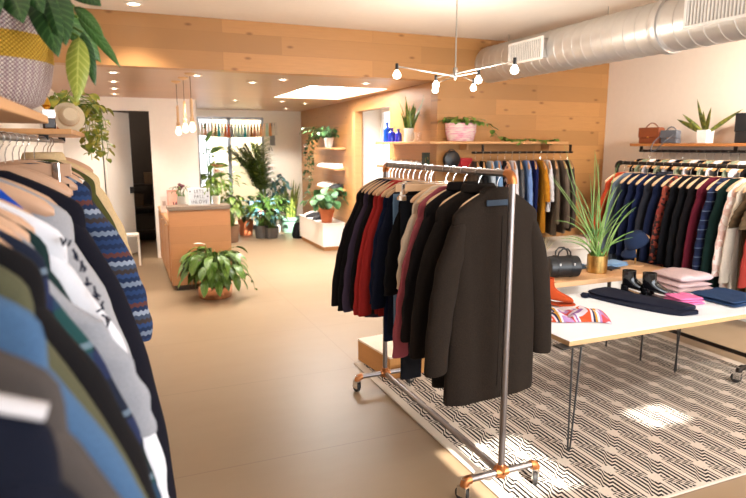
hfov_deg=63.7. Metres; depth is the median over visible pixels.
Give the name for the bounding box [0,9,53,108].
basket
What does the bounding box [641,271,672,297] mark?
boot
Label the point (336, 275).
cardigan
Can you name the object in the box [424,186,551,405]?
coat
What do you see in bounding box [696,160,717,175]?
shirt
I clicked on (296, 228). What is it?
bag
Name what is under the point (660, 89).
wall
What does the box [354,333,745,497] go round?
rug
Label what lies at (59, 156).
jacket
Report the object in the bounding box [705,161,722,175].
shirt
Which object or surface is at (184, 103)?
socket
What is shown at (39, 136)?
clothes hanger
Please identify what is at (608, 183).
jacket
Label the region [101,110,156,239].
door frame
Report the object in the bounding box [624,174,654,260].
jacket
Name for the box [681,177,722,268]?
jacket
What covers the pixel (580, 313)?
patterned scarf
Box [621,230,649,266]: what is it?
stand
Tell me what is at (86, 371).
sweatshirt
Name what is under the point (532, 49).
vent grille
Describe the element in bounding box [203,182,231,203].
plant
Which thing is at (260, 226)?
floor plant
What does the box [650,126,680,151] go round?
handbag
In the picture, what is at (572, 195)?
jacket
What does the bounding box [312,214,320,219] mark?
shoe
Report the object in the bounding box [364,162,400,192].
clothes hanger
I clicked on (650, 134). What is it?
satchel
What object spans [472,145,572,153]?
rail
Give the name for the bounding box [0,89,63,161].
wall
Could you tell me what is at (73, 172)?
clothes hanger
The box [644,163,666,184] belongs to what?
clothes hanger
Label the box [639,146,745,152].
rail
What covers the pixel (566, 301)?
boot
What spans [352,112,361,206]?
trim
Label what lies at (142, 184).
shelf
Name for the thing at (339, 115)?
wall
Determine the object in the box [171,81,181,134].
pendant lamp
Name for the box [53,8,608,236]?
wall
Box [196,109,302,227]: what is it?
wall
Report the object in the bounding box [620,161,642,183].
clothes hanger
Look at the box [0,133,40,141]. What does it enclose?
rail
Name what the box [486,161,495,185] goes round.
blouse
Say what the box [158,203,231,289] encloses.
counter
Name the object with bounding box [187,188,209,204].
box sign
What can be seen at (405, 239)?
cardigan
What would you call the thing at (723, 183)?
clothes hanger
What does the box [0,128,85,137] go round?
wall shelf
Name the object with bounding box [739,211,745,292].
tee
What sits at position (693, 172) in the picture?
shirt
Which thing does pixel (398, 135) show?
glass bottle
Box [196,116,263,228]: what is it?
window
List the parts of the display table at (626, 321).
leg, leg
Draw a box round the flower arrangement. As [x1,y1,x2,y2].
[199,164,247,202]
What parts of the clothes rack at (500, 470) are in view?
post, rail, post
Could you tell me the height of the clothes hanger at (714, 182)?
0.199 m
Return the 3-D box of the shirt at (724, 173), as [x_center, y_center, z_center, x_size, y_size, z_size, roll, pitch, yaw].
[3.370,-0.462,5.606,0.537,0.710,0.073,-4,11,-22]
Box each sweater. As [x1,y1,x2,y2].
[24,163,152,341]
[652,267,713,281]
[657,276,711,292]
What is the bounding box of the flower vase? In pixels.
[171,183,190,204]
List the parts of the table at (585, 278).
leg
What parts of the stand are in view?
baseball cap, crown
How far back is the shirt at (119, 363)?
1.00 m
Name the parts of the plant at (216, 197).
pot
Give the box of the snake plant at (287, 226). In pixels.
[277,180,301,232]
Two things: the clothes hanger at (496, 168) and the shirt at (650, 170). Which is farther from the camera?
the shirt at (650, 170)
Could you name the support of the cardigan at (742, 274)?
hanging from the clothes hanger
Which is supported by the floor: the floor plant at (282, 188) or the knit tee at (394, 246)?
the floor plant at (282, 188)
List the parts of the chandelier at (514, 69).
bulb, arm, bulb, stem, bulb, bulb, arm, bulb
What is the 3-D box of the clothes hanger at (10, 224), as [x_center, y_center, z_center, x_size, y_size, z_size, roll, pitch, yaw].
[-0.731,-0.092,0.850,0.410,0.199,0.032,-4,11,-22]
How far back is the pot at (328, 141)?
10.04 m
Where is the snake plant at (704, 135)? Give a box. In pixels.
[677,100,742,142]
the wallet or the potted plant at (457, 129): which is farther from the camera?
the potted plant at (457, 129)
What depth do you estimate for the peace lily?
6.58 m
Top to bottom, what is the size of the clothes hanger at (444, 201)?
0.199 m
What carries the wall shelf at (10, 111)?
attached to the wall at (57, 147)
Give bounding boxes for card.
[267,145,273,153]
[267,164,273,172]
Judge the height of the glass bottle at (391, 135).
0.165 m
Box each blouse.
[392,186,446,358]
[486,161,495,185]
[509,160,518,194]
[544,160,553,211]
[615,173,651,260]
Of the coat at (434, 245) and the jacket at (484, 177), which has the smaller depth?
the coat at (434, 245)
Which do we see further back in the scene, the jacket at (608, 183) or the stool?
the stool
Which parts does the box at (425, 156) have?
printed panel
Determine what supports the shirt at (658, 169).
hanging from the clothes hanger
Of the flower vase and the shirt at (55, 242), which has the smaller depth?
the shirt at (55, 242)
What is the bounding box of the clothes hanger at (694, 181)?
[686,163,710,188]
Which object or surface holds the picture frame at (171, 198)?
on the counter
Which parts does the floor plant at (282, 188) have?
pot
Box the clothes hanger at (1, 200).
[0,199,34,216]
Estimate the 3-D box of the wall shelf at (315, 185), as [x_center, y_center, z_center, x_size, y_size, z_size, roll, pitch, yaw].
[-0.735,-1.042,10.233,0.197,0.030,1.210,-4,10,-20]
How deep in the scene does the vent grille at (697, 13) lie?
3.89 m
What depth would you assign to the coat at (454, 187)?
3.06 m
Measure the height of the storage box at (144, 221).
0.280 m
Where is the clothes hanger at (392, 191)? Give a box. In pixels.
[386,164,427,197]
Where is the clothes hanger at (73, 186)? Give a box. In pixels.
[0,131,77,189]
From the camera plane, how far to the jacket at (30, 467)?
0.46 m
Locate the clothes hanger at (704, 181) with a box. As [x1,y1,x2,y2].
[695,163,720,188]
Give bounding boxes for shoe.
[305,211,319,216]
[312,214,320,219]
[331,163,342,167]
[331,184,343,188]
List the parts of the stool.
seat, leg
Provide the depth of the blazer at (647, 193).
5.10 m
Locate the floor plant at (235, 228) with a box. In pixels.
[210,192,262,242]
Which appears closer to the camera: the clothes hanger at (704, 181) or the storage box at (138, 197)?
the clothes hanger at (704, 181)
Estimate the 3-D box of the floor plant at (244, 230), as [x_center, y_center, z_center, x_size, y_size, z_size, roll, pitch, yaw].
[-2.451,-0.654,11.440,1.131,0.794,1.154,-4,11,-22]
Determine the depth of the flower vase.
7.25 m
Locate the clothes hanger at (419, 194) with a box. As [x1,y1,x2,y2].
[410,165,448,202]
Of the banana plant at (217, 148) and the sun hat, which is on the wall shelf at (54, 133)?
the sun hat
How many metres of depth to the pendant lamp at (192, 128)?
5.83 m
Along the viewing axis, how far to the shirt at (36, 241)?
1.01 m
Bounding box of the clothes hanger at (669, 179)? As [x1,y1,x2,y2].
[661,162,683,186]
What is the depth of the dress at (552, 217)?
6.59 m
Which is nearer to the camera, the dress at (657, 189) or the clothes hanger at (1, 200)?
the clothes hanger at (1, 200)
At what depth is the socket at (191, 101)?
5.83 m
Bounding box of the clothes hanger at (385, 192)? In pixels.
[381,163,420,196]
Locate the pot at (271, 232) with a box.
[265,226,278,238]
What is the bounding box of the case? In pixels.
[41,109,55,128]
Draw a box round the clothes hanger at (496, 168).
[461,168,499,206]
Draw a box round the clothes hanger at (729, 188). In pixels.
[726,178,745,191]
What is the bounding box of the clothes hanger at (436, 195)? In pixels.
[426,166,466,204]
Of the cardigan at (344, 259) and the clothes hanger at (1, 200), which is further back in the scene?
the cardigan at (344, 259)
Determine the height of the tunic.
0.988 m
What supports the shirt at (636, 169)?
hanging from the clothes hanger
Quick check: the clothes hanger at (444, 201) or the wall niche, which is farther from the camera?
the wall niche
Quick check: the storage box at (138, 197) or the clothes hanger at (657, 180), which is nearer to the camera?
the clothes hanger at (657, 180)
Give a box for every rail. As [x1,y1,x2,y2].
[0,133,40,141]
[39,135,64,142]
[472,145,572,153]
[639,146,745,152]
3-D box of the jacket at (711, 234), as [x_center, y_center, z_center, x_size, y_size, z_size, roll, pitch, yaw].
[2.764,-0.109,4.609,0.600,0.868,0.073,-4,10,-21]
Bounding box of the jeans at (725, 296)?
[690,287,745,306]
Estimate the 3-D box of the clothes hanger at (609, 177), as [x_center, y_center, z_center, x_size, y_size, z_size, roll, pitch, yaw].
[2.325,-0.722,5.569,0.410,0.199,0.033,-4,11,-21]
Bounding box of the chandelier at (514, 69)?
[393,0,518,92]
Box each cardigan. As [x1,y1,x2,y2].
[331,178,382,305]
[338,178,387,310]
[353,180,397,314]
[358,180,406,316]
[396,185,444,288]
[556,160,569,233]
[737,240,745,288]
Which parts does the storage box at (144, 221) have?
lid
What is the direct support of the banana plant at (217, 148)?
on the floor
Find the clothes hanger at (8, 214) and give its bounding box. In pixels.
[0,207,34,233]
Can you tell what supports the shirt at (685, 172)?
hanging from the clothes hanger
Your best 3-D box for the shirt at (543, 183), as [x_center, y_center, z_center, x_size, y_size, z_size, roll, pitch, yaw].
[1.849,-0.595,6.710,0.081,0.788,0.594,-1,10,-7]
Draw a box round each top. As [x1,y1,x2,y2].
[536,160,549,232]
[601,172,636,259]
[648,175,684,266]
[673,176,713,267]
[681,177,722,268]
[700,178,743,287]
[711,179,745,287]
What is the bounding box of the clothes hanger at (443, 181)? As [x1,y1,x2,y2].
[398,164,450,183]
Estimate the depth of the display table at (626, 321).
3.60 m
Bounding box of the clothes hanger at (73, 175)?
[4,133,81,182]
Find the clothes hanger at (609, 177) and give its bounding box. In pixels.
[604,160,625,181]
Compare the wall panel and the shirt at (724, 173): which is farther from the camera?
the wall panel
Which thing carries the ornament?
on the wall shelf at (54, 133)
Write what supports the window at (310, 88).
attached to the ceiling at (212, 90)
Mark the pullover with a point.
(62, 221)
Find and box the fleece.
[37,161,103,214]
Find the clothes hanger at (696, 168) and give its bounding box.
[695,149,716,170]
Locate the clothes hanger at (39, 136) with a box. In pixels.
[39,136,85,168]
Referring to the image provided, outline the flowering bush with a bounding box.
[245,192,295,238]
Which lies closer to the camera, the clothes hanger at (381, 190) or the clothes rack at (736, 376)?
the clothes hanger at (381, 190)
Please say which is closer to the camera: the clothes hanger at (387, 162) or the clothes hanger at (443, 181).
the clothes hanger at (443, 181)
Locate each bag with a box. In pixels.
[292,219,301,238]
[443,149,459,166]
[458,158,471,166]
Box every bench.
[299,214,344,250]
[543,234,621,293]
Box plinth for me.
[358,334,424,378]
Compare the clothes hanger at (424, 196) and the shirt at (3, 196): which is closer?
the shirt at (3, 196)
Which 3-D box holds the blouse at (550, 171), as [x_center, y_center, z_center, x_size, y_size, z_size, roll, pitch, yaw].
[1.933,-0.715,6.726,0.080,0.558,0.594,0,10,1]
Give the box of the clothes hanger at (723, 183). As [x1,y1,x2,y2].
[715,164,741,190]
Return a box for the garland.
[197,121,277,137]
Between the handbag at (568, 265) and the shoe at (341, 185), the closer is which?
the handbag at (568, 265)
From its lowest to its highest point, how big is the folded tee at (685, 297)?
0.052 m
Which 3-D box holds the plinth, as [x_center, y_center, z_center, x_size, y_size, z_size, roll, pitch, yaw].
[0.236,0.812,4.704,0.544,0.175,0.494,-6,11,-29]
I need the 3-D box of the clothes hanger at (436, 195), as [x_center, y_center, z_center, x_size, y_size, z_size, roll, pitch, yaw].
[0.468,-0.330,3.122,0.410,0.199,0.032,-4,10,-21]
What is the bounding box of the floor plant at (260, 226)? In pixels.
[241,198,282,238]
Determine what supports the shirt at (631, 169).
hanging from the clothes hanger
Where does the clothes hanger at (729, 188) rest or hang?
hanging from the clothes rack at (736, 376)
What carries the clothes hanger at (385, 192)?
hanging from the clothes rack at (500, 470)
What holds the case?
on the wall shelf at (54, 133)
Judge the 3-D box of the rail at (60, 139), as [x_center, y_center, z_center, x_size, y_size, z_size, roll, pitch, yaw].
[-1.848,-0.633,3.467,0.040,0.036,1.430,-4,11,-22]
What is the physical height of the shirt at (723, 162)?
0.710 m
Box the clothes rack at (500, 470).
[353,162,539,497]
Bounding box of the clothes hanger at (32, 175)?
[0,166,70,196]
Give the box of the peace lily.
[177,243,256,299]
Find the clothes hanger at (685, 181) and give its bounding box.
[678,163,701,187]
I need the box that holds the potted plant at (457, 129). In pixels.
[438,116,558,144]
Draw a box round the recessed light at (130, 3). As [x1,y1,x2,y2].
[123,1,143,5]
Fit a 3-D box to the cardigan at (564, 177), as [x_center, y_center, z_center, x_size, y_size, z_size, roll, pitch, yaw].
[2.106,-0.604,6.818,0.078,0.808,0.594,-1,10,-7]
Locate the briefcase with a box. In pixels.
[734,113,745,142]
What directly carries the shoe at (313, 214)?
on the bench at (325, 236)
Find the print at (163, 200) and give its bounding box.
[160,196,166,212]
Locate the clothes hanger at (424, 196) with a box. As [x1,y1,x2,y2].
[417,166,455,203]
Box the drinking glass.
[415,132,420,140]
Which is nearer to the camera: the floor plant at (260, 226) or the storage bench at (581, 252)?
the storage bench at (581, 252)
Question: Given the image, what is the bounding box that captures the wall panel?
[270,123,274,144]
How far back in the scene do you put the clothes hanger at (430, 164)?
3.43 m
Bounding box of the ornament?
[40,98,56,128]
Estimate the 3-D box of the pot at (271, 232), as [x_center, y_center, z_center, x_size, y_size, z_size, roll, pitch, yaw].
[-1.901,-0.308,11.185,0.300,0.200,0.300,-4,11,-22]
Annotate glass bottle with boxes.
[384,122,389,141]
[388,128,394,141]
[395,129,401,141]
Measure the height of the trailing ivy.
1.238 m
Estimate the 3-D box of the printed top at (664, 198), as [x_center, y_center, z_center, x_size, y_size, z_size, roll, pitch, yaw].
[2.571,-0.187,5.064,0.603,0.868,0.072,-4,11,-23]
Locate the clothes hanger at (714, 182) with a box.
[706,165,729,189]
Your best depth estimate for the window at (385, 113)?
9.23 m
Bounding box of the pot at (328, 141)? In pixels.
[324,138,333,146]
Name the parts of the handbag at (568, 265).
handle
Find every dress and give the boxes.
[530,160,538,211]
[545,160,559,235]
[639,175,674,265]
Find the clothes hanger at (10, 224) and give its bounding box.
[0,215,29,242]
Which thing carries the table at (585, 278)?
on the rug
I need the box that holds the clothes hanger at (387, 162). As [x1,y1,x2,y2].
[359,162,394,190]
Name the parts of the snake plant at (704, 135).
pot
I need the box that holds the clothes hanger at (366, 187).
[362,162,393,191]
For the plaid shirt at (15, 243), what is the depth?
0.91 m
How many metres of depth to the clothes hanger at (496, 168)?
2.82 m
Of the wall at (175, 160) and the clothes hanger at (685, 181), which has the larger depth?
the wall at (175, 160)
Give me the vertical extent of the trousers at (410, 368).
1.060 m
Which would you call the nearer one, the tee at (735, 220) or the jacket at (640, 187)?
the tee at (735, 220)
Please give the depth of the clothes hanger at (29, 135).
2.65 m
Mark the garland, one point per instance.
(255, 131)
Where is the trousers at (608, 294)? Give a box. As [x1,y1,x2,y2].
[580,287,697,315]
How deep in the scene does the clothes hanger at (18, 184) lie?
1.37 m
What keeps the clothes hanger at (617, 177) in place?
hanging from the clothes rack at (736, 376)
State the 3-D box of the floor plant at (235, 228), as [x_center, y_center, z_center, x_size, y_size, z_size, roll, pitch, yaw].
[-2.596,-0.572,10.613,1.041,0.914,1.083,7,12,36]
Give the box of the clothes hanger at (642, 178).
[636,161,657,184]
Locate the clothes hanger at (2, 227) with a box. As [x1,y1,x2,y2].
[0,224,22,240]
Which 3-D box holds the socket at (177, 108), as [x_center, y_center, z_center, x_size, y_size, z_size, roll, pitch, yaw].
[-2.129,-1.453,6.545,0.042,0.225,0.042,-4,11,-22]
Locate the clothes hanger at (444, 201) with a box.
[439,167,481,206]
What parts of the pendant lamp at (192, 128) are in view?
bulb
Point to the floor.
(258, 398)
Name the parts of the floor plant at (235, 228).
pot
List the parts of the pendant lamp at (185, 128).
bulb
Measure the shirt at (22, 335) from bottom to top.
0.739 m
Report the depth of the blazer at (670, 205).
4.88 m
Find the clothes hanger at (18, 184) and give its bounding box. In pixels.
[0,177,56,204]
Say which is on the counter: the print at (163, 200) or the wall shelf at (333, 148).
the print at (163, 200)
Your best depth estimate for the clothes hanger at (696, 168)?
5.75 m
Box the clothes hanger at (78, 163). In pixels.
[47,138,91,171]
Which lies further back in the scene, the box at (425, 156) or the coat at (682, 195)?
the box at (425, 156)
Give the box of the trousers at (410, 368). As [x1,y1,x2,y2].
[400,196,421,379]
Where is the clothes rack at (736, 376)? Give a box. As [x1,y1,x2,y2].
[607,160,745,382]
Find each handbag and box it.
[547,247,581,277]
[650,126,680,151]
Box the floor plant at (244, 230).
[222,194,260,235]
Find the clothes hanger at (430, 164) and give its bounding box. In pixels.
[397,164,438,199]
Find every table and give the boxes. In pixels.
[551,288,745,451]
[554,260,664,360]
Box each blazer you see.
[632,172,672,262]
[656,176,691,267]
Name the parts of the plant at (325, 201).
pot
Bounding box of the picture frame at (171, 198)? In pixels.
[167,190,177,204]
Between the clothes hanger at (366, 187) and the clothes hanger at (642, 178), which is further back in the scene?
the clothes hanger at (642, 178)
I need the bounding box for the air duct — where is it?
[475,0,745,82]
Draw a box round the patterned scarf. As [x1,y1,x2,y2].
[551,306,611,323]
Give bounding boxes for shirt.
[0,189,22,208]
[0,201,168,497]
[0,214,156,481]
[0,230,161,497]
[0,296,144,497]
[15,233,156,437]
[371,192,399,334]
[494,161,502,186]
[523,160,532,205]
[607,259,628,266]
[609,173,640,260]
[629,159,642,171]
[634,159,649,171]
[641,159,655,172]
[648,159,662,172]
[653,159,671,172]
[666,160,682,171]
[674,160,690,174]
[681,160,698,174]
[688,160,708,174]
[692,177,733,282]
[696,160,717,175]
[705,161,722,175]
[713,161,730,176]
[721,161,739,176]
[728,161,745,177]
[740,169,745,177]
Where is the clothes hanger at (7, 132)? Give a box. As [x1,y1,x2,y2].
[0,132,76,180]
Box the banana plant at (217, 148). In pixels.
[203,123,228,202]
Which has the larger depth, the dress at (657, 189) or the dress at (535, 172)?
the dress at (535, 172)
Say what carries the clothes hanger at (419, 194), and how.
hanging from the clothes rack at (500, 470)
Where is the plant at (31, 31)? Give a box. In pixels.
[0,0,120,108]
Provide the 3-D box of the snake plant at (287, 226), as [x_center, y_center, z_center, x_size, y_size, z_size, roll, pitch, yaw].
[-1.630,-0.892,11.847,0.570,1.125,0.439,5,11,28]
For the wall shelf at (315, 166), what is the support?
attached to the wall at (339, 115)
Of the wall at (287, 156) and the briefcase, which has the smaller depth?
the briefcase
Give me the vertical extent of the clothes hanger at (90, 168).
0.199 m
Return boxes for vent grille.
[508,35,543,64]
[682,0,745,29]
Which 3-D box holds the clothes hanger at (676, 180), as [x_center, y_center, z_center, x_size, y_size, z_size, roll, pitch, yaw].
[2.599,-0.610,4.924,0.410,0.199,0.033,-4,11,-22]
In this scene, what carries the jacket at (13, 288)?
hanging from the clothes hanger
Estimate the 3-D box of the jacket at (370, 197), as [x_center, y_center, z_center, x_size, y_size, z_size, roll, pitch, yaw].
[0.167,-0.019,3.908,0.694,0.868,0.059,-4,11,-23]
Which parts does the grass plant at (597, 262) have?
pot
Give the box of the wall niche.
[363,108,384,185]
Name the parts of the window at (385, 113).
pane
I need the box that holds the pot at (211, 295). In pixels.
[198,282,232,299]
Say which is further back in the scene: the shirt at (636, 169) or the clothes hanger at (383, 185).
the shirt at (636, 169)
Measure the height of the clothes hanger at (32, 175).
0.199 m
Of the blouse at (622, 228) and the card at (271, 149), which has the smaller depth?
the blouse at (622, 228)
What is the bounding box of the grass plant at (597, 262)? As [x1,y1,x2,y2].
[551,148,634,273]
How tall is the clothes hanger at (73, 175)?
0.199 m
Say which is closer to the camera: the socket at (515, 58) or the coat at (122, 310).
the coat at (122, 310)
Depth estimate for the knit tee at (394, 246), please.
3.40 m
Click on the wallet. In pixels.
(610, 268)
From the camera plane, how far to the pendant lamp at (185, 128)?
6.18 m
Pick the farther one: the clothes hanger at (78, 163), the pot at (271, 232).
the pot at (271, 232)
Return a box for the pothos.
[41,89,115,162]
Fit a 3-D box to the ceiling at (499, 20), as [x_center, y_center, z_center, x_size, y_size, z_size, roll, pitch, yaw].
[1.321,-1.700,2.852,6.470,0.100,7.300,-4,11,-22]
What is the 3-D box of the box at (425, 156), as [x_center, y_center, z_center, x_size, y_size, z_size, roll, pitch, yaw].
[0.583,-0.979,6.623,0.090,0.170,0.042,-8,13,-39]
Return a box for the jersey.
[0,349,120,497]
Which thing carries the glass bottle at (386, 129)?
on the corner shelf at (464, 145)
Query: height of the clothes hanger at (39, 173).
0.199 m
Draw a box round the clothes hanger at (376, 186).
[368,162,403,193]
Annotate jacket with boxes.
[0,266,147,497]
[0,394,81,497]
[21,152,132,256]
[342,179,388,316]
[349,179,395,313]
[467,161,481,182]
[479,161,487,182]
[516,160,524,198]
[564,160,575,230]
[590,172,625,253]
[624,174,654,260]
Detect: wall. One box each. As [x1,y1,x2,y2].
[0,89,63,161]
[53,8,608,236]
[63,96,199,257]
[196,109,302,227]
[301,82,430,224]
[601,40,745,282]
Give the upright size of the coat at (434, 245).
1.035 m
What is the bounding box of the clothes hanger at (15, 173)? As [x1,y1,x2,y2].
[15,173,58,191]
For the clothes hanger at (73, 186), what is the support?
hanging from the rail at (13, 137)
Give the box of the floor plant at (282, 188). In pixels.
[253,174,292,231]
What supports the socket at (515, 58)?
attached to the chandelier at (514, 69)
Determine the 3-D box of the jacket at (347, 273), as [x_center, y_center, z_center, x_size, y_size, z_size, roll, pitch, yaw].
[0.145,-0.008,3.961,0.743,0.908,0.061,-4,10,-20]
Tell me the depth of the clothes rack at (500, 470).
2.93 m
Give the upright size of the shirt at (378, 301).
0.928 m
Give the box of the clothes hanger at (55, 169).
[0,132,71,182]
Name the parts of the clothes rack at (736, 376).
rail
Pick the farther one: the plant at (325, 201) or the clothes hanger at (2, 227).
the plant at (325, 201)
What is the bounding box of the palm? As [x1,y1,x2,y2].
[221,138,276,221]
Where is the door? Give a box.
[101,111,137,253]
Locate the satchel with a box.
[638,123,664,142]
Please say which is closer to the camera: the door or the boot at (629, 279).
the boot at (629, 279)
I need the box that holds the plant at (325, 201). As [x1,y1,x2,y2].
[300,186,348,222]
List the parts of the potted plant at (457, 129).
pot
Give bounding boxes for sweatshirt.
[0,242,156,497]
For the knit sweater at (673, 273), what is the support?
on the knit sweater at (672, 285)
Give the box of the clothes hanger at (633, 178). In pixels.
[627,161,648,183]
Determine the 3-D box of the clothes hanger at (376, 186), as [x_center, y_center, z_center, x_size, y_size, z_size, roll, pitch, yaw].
[0.163,-0.454,3.840,0.410,0.199,0.033,-4,11,-23]
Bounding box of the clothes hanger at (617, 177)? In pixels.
[611,161,633,182]
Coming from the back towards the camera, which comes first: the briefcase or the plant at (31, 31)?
the briefcase
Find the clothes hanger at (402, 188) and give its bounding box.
[395,165,447,200]
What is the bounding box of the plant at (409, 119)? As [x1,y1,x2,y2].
[398,95,424,141]
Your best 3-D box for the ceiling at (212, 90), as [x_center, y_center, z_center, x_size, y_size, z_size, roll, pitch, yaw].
[-2.083,-2.273,8.843,4.620,0.100,6.400,-4,11,-22]
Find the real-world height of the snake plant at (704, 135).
0.433 m
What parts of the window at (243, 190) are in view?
pane, pane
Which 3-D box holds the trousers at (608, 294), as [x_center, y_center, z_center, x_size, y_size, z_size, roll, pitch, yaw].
[1.794,0.346,4.028,0.353,0.042,0.739,-7,12,-36]
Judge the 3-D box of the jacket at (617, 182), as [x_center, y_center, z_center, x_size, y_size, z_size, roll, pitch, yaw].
[2.362,-0.272,5.554,0.602,0.868,0.076,-4,10,-20]
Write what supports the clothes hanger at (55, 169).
hanging from the rail at (13, 137)
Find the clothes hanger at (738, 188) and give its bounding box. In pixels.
[734,182,745,191]
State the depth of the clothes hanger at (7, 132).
2.10 m
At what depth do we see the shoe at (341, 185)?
9.76 m
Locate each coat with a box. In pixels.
[0,170,176,497]
[400,181,477,342]
[409,183,494,387]
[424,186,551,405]
[664,176,702,267]
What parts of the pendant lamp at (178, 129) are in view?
bulb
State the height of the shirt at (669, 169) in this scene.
0.710 m
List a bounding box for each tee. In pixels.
[383,183,430,295]
[663,292,704,304]
[728,193,745,291]
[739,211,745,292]
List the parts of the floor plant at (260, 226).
pot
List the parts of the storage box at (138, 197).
lid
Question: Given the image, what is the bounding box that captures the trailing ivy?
[299,126,338,195]
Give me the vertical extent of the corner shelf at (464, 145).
0.092 m
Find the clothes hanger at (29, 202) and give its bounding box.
[0,182,54,216]
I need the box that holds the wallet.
[607,266,620,270]
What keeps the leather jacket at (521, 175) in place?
hanging from the clothes hanger
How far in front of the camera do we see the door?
9.13 m
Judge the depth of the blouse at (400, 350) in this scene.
3.18 m
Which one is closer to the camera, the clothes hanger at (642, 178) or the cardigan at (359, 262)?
the cardigan at (359, 262)
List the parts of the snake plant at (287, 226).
pot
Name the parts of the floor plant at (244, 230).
pot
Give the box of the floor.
[132,228,745,497]
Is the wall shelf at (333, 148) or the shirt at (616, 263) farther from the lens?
the wall shelf at (333, 148)
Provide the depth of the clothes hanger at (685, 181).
4.79 m
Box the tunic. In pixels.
[369,181,410,341]
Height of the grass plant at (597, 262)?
0.970 m
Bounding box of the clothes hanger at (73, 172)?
[11,134,83,178]
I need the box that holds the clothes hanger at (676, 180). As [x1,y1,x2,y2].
[669,162,695,186]
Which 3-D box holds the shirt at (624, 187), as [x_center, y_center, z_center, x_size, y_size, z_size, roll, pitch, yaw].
[2.398,-0.258,5.475,0.602,0.868,0.072,-4,11,-24]
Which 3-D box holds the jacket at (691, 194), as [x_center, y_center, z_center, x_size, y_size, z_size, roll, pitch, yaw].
[2.664,-0.150,4.846,0.602,0.868,0.074,-4,11,-23]
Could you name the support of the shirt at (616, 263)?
on the table at (585, 278)
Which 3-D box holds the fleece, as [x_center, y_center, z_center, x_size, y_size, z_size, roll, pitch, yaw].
[-1.380,0.009,2.441,0.674,0.728,0.105,-4,11,-22]
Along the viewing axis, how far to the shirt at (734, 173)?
5.43 m
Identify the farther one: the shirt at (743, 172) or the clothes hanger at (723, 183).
the shirt at (743, 172)
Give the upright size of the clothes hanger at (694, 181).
0.199 m
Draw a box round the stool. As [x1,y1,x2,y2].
[126,232,140,265]
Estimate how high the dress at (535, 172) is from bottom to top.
0.828 m
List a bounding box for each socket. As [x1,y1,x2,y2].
[176,105,179,125]
[183,101,186,122]
[190,98,193,121]
[513,57,516,64]
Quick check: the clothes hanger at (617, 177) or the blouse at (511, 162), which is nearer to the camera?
the clothes hanger at (617, 177)
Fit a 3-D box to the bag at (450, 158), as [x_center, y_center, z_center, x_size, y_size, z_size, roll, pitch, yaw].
[0.853,-0.981,6.518,0.190,0.211,0.060,-4,11,-22]
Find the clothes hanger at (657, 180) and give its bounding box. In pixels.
[652,162,678,185]
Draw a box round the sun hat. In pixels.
[54,102,84,130]
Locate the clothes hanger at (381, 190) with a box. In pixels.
[376,163,411,195]
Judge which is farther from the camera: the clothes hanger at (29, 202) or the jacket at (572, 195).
the jacket at (572, 195)
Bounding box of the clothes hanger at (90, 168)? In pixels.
[49,137,92,172]
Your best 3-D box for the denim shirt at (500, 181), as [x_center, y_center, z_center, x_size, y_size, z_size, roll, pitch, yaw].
[1.333,-0.549,6.500,0.077,0.808,0.593,0,10,1]
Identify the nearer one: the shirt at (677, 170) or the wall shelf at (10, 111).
the wall shelf at (10, 111)
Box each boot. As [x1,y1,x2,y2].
[550,277,575,306]
[621,269,654,296]
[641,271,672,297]
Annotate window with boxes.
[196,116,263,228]
[296,86,355,92]
[380,108,389,177]
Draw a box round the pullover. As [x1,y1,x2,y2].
[0,178,131,356]
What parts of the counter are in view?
door, door, door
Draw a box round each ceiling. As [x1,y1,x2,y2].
[51,65,428,110]
[70,0,658,40]
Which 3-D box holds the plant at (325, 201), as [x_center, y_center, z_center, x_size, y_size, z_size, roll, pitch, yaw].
[-0.784,-0.743,9.772,0.718,0.628,0.765,-6,12,-32]
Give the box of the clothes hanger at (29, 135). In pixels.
[20,135,85,174]
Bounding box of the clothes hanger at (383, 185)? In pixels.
[372,163,409,194]
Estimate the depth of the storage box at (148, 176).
10.50 m
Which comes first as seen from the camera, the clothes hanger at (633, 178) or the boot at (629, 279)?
the boot at (629, 279)
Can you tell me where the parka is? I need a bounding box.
[26,159,117,231]
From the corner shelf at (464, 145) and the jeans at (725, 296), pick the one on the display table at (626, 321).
the jeans at (725, 296)
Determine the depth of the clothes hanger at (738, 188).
4.35 m
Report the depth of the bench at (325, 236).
9.85 m
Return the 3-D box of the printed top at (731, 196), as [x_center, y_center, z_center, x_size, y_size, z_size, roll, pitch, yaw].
[2.795,-0.096,4.537,0.600,0.868,0.074,-4,11,-23]
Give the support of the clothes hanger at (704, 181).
hanging from the clothes rack at (736, 376)
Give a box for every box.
[134,193,143,205]
[135,212,154,229]
[143,172,152,183]
[422,153,429,164]
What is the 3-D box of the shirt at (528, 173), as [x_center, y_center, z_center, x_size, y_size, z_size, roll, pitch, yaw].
[1.676,-0.632,6.631,0.080,0.689,0.592,0,10,0]
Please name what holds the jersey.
hanging from the clothes hanger
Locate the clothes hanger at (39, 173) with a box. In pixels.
[0,165,72,195]
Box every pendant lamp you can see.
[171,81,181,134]
[178,77,188,132]
[184,73,195,131]
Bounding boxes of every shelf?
[0,96,48,123]
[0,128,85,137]
[133,183,155,231]
[315,147,345,149]
[315,166,345,169]
[315,185,345,190]
[375,141,568,149]
[377,165,467,175]
[630,143,745,145]

